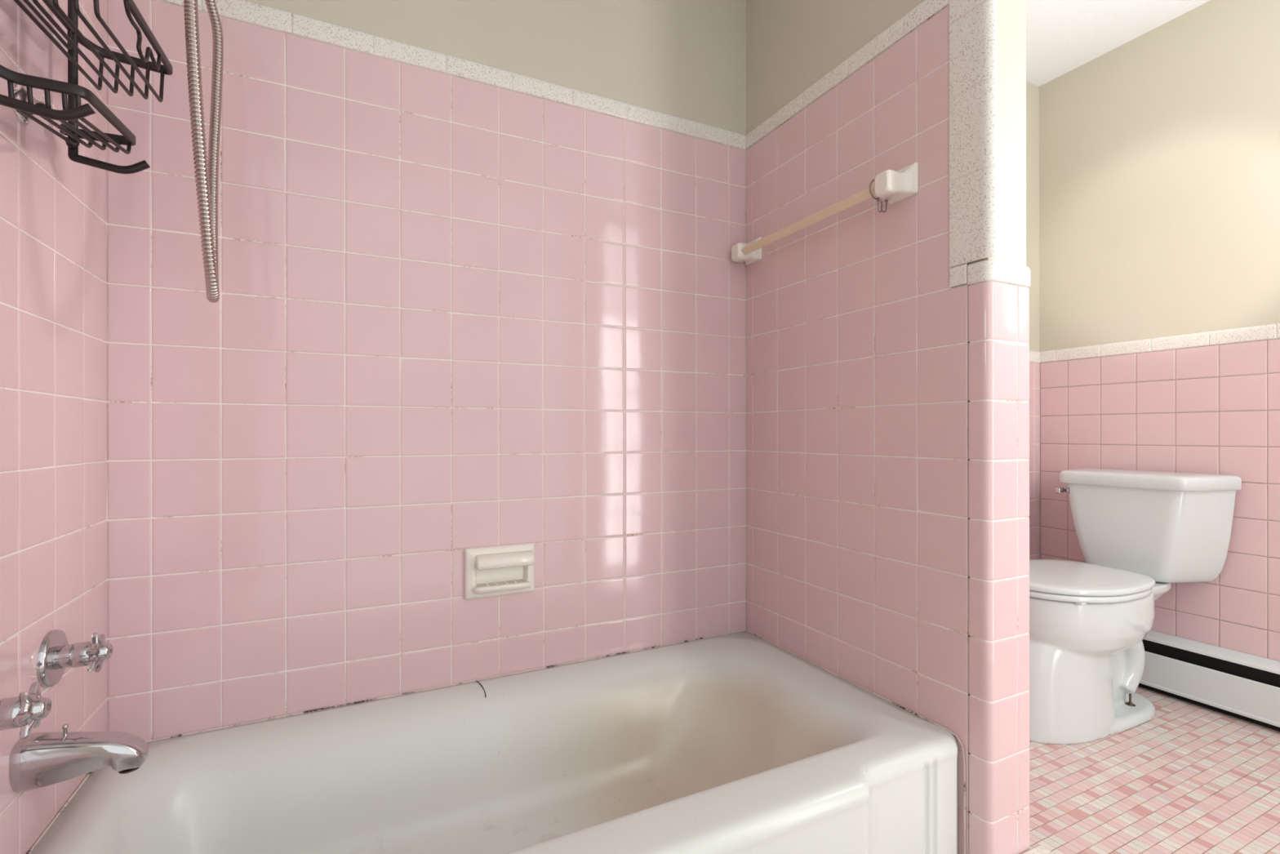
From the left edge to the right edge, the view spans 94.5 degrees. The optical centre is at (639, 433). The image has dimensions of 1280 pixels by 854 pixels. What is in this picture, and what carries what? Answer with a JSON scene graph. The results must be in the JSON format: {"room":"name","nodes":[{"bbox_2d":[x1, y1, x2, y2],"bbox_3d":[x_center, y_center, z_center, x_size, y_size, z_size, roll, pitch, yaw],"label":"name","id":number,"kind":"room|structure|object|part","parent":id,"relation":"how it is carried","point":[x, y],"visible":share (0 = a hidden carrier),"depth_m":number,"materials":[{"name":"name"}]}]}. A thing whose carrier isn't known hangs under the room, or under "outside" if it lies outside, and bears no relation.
{"room":"bathroom","nodes":[
{"label":"bathroom","id":0,"kind":"room"},
{"bbox_2d":[0,0,107,853],"bbox_3d":[-0.626,-0.257,0.245,0.101,2.256,2.050,0,0,-26],"label":"wall","id":1,"kind":"structure","parent":0,"point":[54,446],"depth_m":0.89,"materials":[{"name":"pink tile"}]},
{"bbox_2d":[0,681,52,739],"bbox_3d":[-0.760,0.336,0.711,0.074,0.082,0.082,0,0,-26],"label":"handle","id":2,"kind":"object","parent":1,"relation":"attached to","point":[25,711],"visible":1,"depth_m":0.71,"materials":[{"name":"silver metal"}]},
{"bbox_2d":[35,629,112,687],"bbox_3d":[-0.853,0.337,0.901,0.074,0.082,0.082,0,0,-26],"label":"handle","id":3,"kind":"object","parent":1,"relation":"attached to","point":[55,654],"visible":1,"depth_m":0.89,"materials":[{"name":"silver metal"}]},
{"bbox_2d":[8,723,148,791],"bbox_3d":[-0.783,0.446,0.836,0.138,0.080,0.059,0,0,-26],"label":"tub spout","id":4,"kind":"object","parent":1,"relation":"attached to","point":[42,758],"visible":0.98,"depth_m":0.81,"materials":[{"name":"silver metal"}]},
{"bbox_2d":[0,0,172,173],"bbox_3d":[-0.771,-0.694,0.818,0.141,0.632,0.301,0,0,-26],"label":"shower caddy","id":5,"kind":"object","parent":1,"relation":"attached to","point":[20,99],"visible":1,"depth_m":0.82,"materials":[{"name":"brown metal"}]},
{"bbox_2d":[13,84,45,124],"bbox_3d":[-0.831,-0.451,0.816,0.031,0.052,0.052,0,0,-26],"label":"cup","id":6,"kind":"object","parent":5,"relation":"on","point":[20,91],"depth_m":0.80,"materials":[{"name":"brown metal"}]},
{"bbox_3d":[-0.716,-0.684,0.708,0.099,0.611,0.012,0,0,-24],"label":"post","id":7,"kind":"part","parent":5,"relation":"part of","materials":[{"name":"brown metal"}]},
{"bbox_3d":[-0.773,-0.443,0.795,0.099,0.042,0.244,0,0,-26],"label":"basket rail","id":8,"kind":"part","parent":5,"relation":"part of","materials":[{"name":"brown metal"}]},
{"bbox_3d":[-0.759,-0.588,0.823,0.115,0.052,0.301,0,0,-26],"label":"basket rail","id":9,"kind":"part","parent":5,"relation":"part of","materials":[{"name":"brown metal"}]},
{"bbox_3d":[-0.814,-0.695,0.908,0.099,0.588,0.012,0,0,-24],"label":"post","id":10,"kind":"part","parent":5,"relation":"part of","materials":[{"name":"brown metal"}]},
{"bbox_2d":[106,0,1039,740],"bbox_3d":[0.282,-0.258,1.775,3.077,2.256,0.101,0,0,-26],"label":"wall","id":11,"kind":"structure","parent":0,"point":[451,314],"depth_m":1.34,"materials":[{"name":"pink tile"}]},
{"bbox_2d":[161,0,746,149],"bbox_3d":[-0.340,-0.852,1.417,1.446,0.046,0.007,0,0,-26],"label":"trim","id":12,"kind":"structure","parent":11,"relation":"attached to","point":[245,11],"depth_m":1.37,"materials":[{"name":"white tile"}]},
{"bbox_2d":[26,629,965,853],"bbox_3d":[-0.186,0.721,1.105,1.445,0.298,0.690,0,0,-26],"label":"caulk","id":13,"kind":"structure","parent":11,"relation":"attached to","point":[71,797],"depth_m":1.23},
{"bbox_2d":[464,542,534,599],"bbox_3d":[-0.327,0.326,1.400,0.165,0.118,0.044,0,0,-26],"label":"soap dish","id":14,"kind":"object","parent":11,"relation":"attached to","point":[504,569],"visible":1,"depth_m":1.40,"materials":[{"name":"white ceramic"}]},
{"bbox_2d":[472,579,530,594],"bbox_3d":[-0.325,0.364,1.398,0.135,0.022,0.038,0,0,-26],"label":"tray","id":15,"kind":"object","parent":14,"relation":"on","point":[479,586],"depth_m":1.40,"materials":[{"name":"white ceramic"}]},
{"bbox_2d":[1029,351,1039,363],"bbox_3d":[1.009,-0.304,2.076,1.306,0.046,0.007,0,0,-26],"label":"trim","id":16,"kind":"structure","parent":11,"relation":"attached to","point":[1034,356],"depth_m":2.34,"materials":[{"name":"white tile"}]},
{"bbox_2d":[746,0,1030,853],"bbox_3d":[0.527,-0.258,1.433,0.127,2.256,0.741,0,0,-26],"label":"wall","id":17,"kind":"structure","parent":0,"point":[887,404],"depth_m":1.28,"materials":[{"name":"pink tile"}]},
{"bbox_2d":[731,162,918,265],"bbox_3d":[0.409,-0.521,1.454,0.068,0.064,0.583,0,0,-26],"label":"towel bar","id":18,"kind":"object","parent":17,"relation":"attached to","point":[902,184],"visible":1,"depth_m":1.29,"materials":[{"name":"white ceramic"}]},
{"bbox_3d":[0.296,-0.521,1.683,0.068,0.064,0.073,0,0,-26],"label":"post","id":19,"kind":"part","parent":18,"relation":"part of","materials":[{"name":"white ceramic"}]},
{"bbox_2d":[869,179,888,212],"bbox_3d":[0.502,-0.499,1.244,0.052,0.069,0.009,0,0,-26],"label":"curtain hook","id":20,"kind":"object","parent":18,"relation":"hanging from","point":[877,199],"visible":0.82,"depth_m":1.24,"materials":[{"name":"silver metal"}]},
{"bbox_3d":[0.521,-0.521,1.224,0.068,0.064,0.072,0,0,-26],"label":"post","id":21,"kind":"part","parent":18,"relation":"part of","materials":[{"name":"white ceramic"}]},
{"bbox_2d":[745,0,948,150],"bbox_3d":[0.455,-0.853,1.440,0.007,0.046,0.655,0,0,-26],"label":"trim","id":22,"kind":"structure","parent":17,"relation":"attached to","point":[926,9],"depth_m":1.36,"materials":[{"name":"white tile"}]},
{"bbox_2d":[948,0,997,287],"bbox_3d":[0.617,-0.834,1.106,0.017,1.105,0.086,0,0,-39],"label":"trim","id":23,"kind":"structure","parent":17,"relation":"attached to","point":[972,24],"depth_m":1.10,"materials":[{"name":"white tile"}]},
{"bbox_2d":[967,259,1031,287],"bbox_3d":[0.529,-0.298,1.430,0.130,0.040,0.737,0,0,-26],"label":"trim","id":24,"kind":"structure","parent":17,"relation":"attached to","point":[987,269],"depth_m":1.09,"materials":[{"name":"white tile"}]},
{"bbox_2d":[1021,844,1055,853],"bbox_3d":[0.728,0.827,1.060,0.136,0.084,0.104,0,0,-26],"label":"trim","id":25,"kind":"structure","parent":17,"relation":"attached to","point":[1039,849],"depth_m":1.11,"materials":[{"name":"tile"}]},
{"bbox_2d":[1026,0,1210,86],"bbox_3d":[0.731,-1.386,0.854,3.077,0.001,2.150,0,0,-26],"label":"ceiling","id":26,"kind":"structure","parent":0,"point":[1063,36],"depth_m":2.02,"materials":[{"name":"white paint"}]},
{"bbox_2d":[1029,685,1279,853],"bbox_3d":[0.734,0.869,0.854,3.077,0.001,2.150,0,0,-26],"label":"floor","id":27,"kind":"structure","parent":0,"point":[1191,778],"depth_m":1.45,"materials":[{"name":"pink tile"}]},
{"bbox_2d":[30,630,957,853],"bbox_3d":[-0.182,0.723,1.097,1.443,0.295,0.707,0,0,-26],"label":"bathtub","id":28,"kind":"object","parent":27,"relation":"on","point":[737,742],"visible":0.97,"depth_m":1.18,"materials":[{"name":"white ceramic"}]},
{"bbox_2d":[475,680,486,697],"bbox_3d":[-0.363,0.584,1.356,0.006,0.013,0.072,0,0,-32],"label":"strand","id":29,"kind":"object","parent":28,"relation":"on","point":[476,680],"visible":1,"depth_m":1.36,"materials":[{"name":"grey"}]},
{"bbox_2d":[1028,467,1241,744],"bbox_3d":[1.411,0.498,1.862,0.744,0.740,0.466,0,0,-26],"label":"toilet","id":30,"kind":"object","parent":27,"relation":"on","point":[1139,533],"visible":0.8,"depth_m":1.80,"materials":[{"name":"white ceramic"}]},
{"bbox_3d":[1.492,0.201,2.086,0.043,0.022,0.032,0,0,-26],"label":"flush lever","id":31,"kind":"part","parent":30,"relation":"part of","materials":[{"name":"silver metal"}]},
{"bbox_3d":[1.286,0.454,1.801,0.447,0.017,0.364,0,0,-26],"label":"seat","id":32,"kind":"part","parent":30,"relation":"part of","materials":[{"name":"white plastic"}]},
{"bbox_3d":[1.293,0.433,1.804,0.466,0.021,0.368,0,0,-26],"label":"lid","id":33,"kind":"part","parent":30,"relation":"part of","materials":[{"name":"white ceramic"}]},
{"bbox_3d":[1.397,0.667,1.855,0.712,0.403,0.351,0,0,-26],"label":"bowl","id":34,"kind":"part","parent":30,"relation":"part of","materials":[{"name":"white ceramic"}]},
{"bbox_3d":[1.650,0.151,1.979,0.210,0.047,0.466,0,0,-26],"label":"tank lid","id":35,"kind":"part","parent":30,"relation":"part of","materials":[{"name":"white ceramic"}]},
{"bbox_3d":[1.655,0.324,1.981,0.192,0.300,0.443,0,0,-26],"label":"tank","id":36,"kind":"part","parent":30,"relation":"part of","materials":[{"name":"white ceramic"}]},
{"bbox_2d":[1039,0,1279,661],"bbox_3d":[2.047,-0.260,1.554,0.101,2.256,2.050,0,0,-26],"label":"wall","id":37,"kind":"structure","parent":0,"point":[1159,153],"depth_m":1.97,"materials":[{"name":"beige paint"}]},
{"bbox_2d":[1040,323,1279,362],"bbox_3d":[2.026,-0.305,1.487,0.007,0.046,1.950,0,0,-26],"label":"trim","id":38,"kind":"structure","parent":37,"relation":"attached to","point":[1268,331],"depth_m":1.99,"materials":[{"name":"white tile"}]},
{"bbox_2d":[1137,629,1279,731],"bbox_3d":[1.993,0.771,1.476,0.066,0.193,1.939,0,0,-26],"label":"baseboard heater","id":39,"kind":"object","parent":37,"relation":"attached to","point":[1241,685],"visible":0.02,"depth_m":1.84,"materials":[{"name":"white metal"}]},
{"bbox_3d":[-0.735,-0.948,0.838,0.236,0.147,0.072,0,0,-26],"label":"fitting","id":40,"kind":"object","parent":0,"visible":0},
{"bbox_2d":[183,0,223,302],"bbox_3d":[-0.689,-0.568,0.927,0.053,0.735,0.288,0,0,-33],"label":"shower hose","id":41,"kind":"object","parent":40,"relation":"hanging from","point":[206,184],"visible":1,"depth_m":0.84,"materials":[{"name":"silver metal"}]}
]}

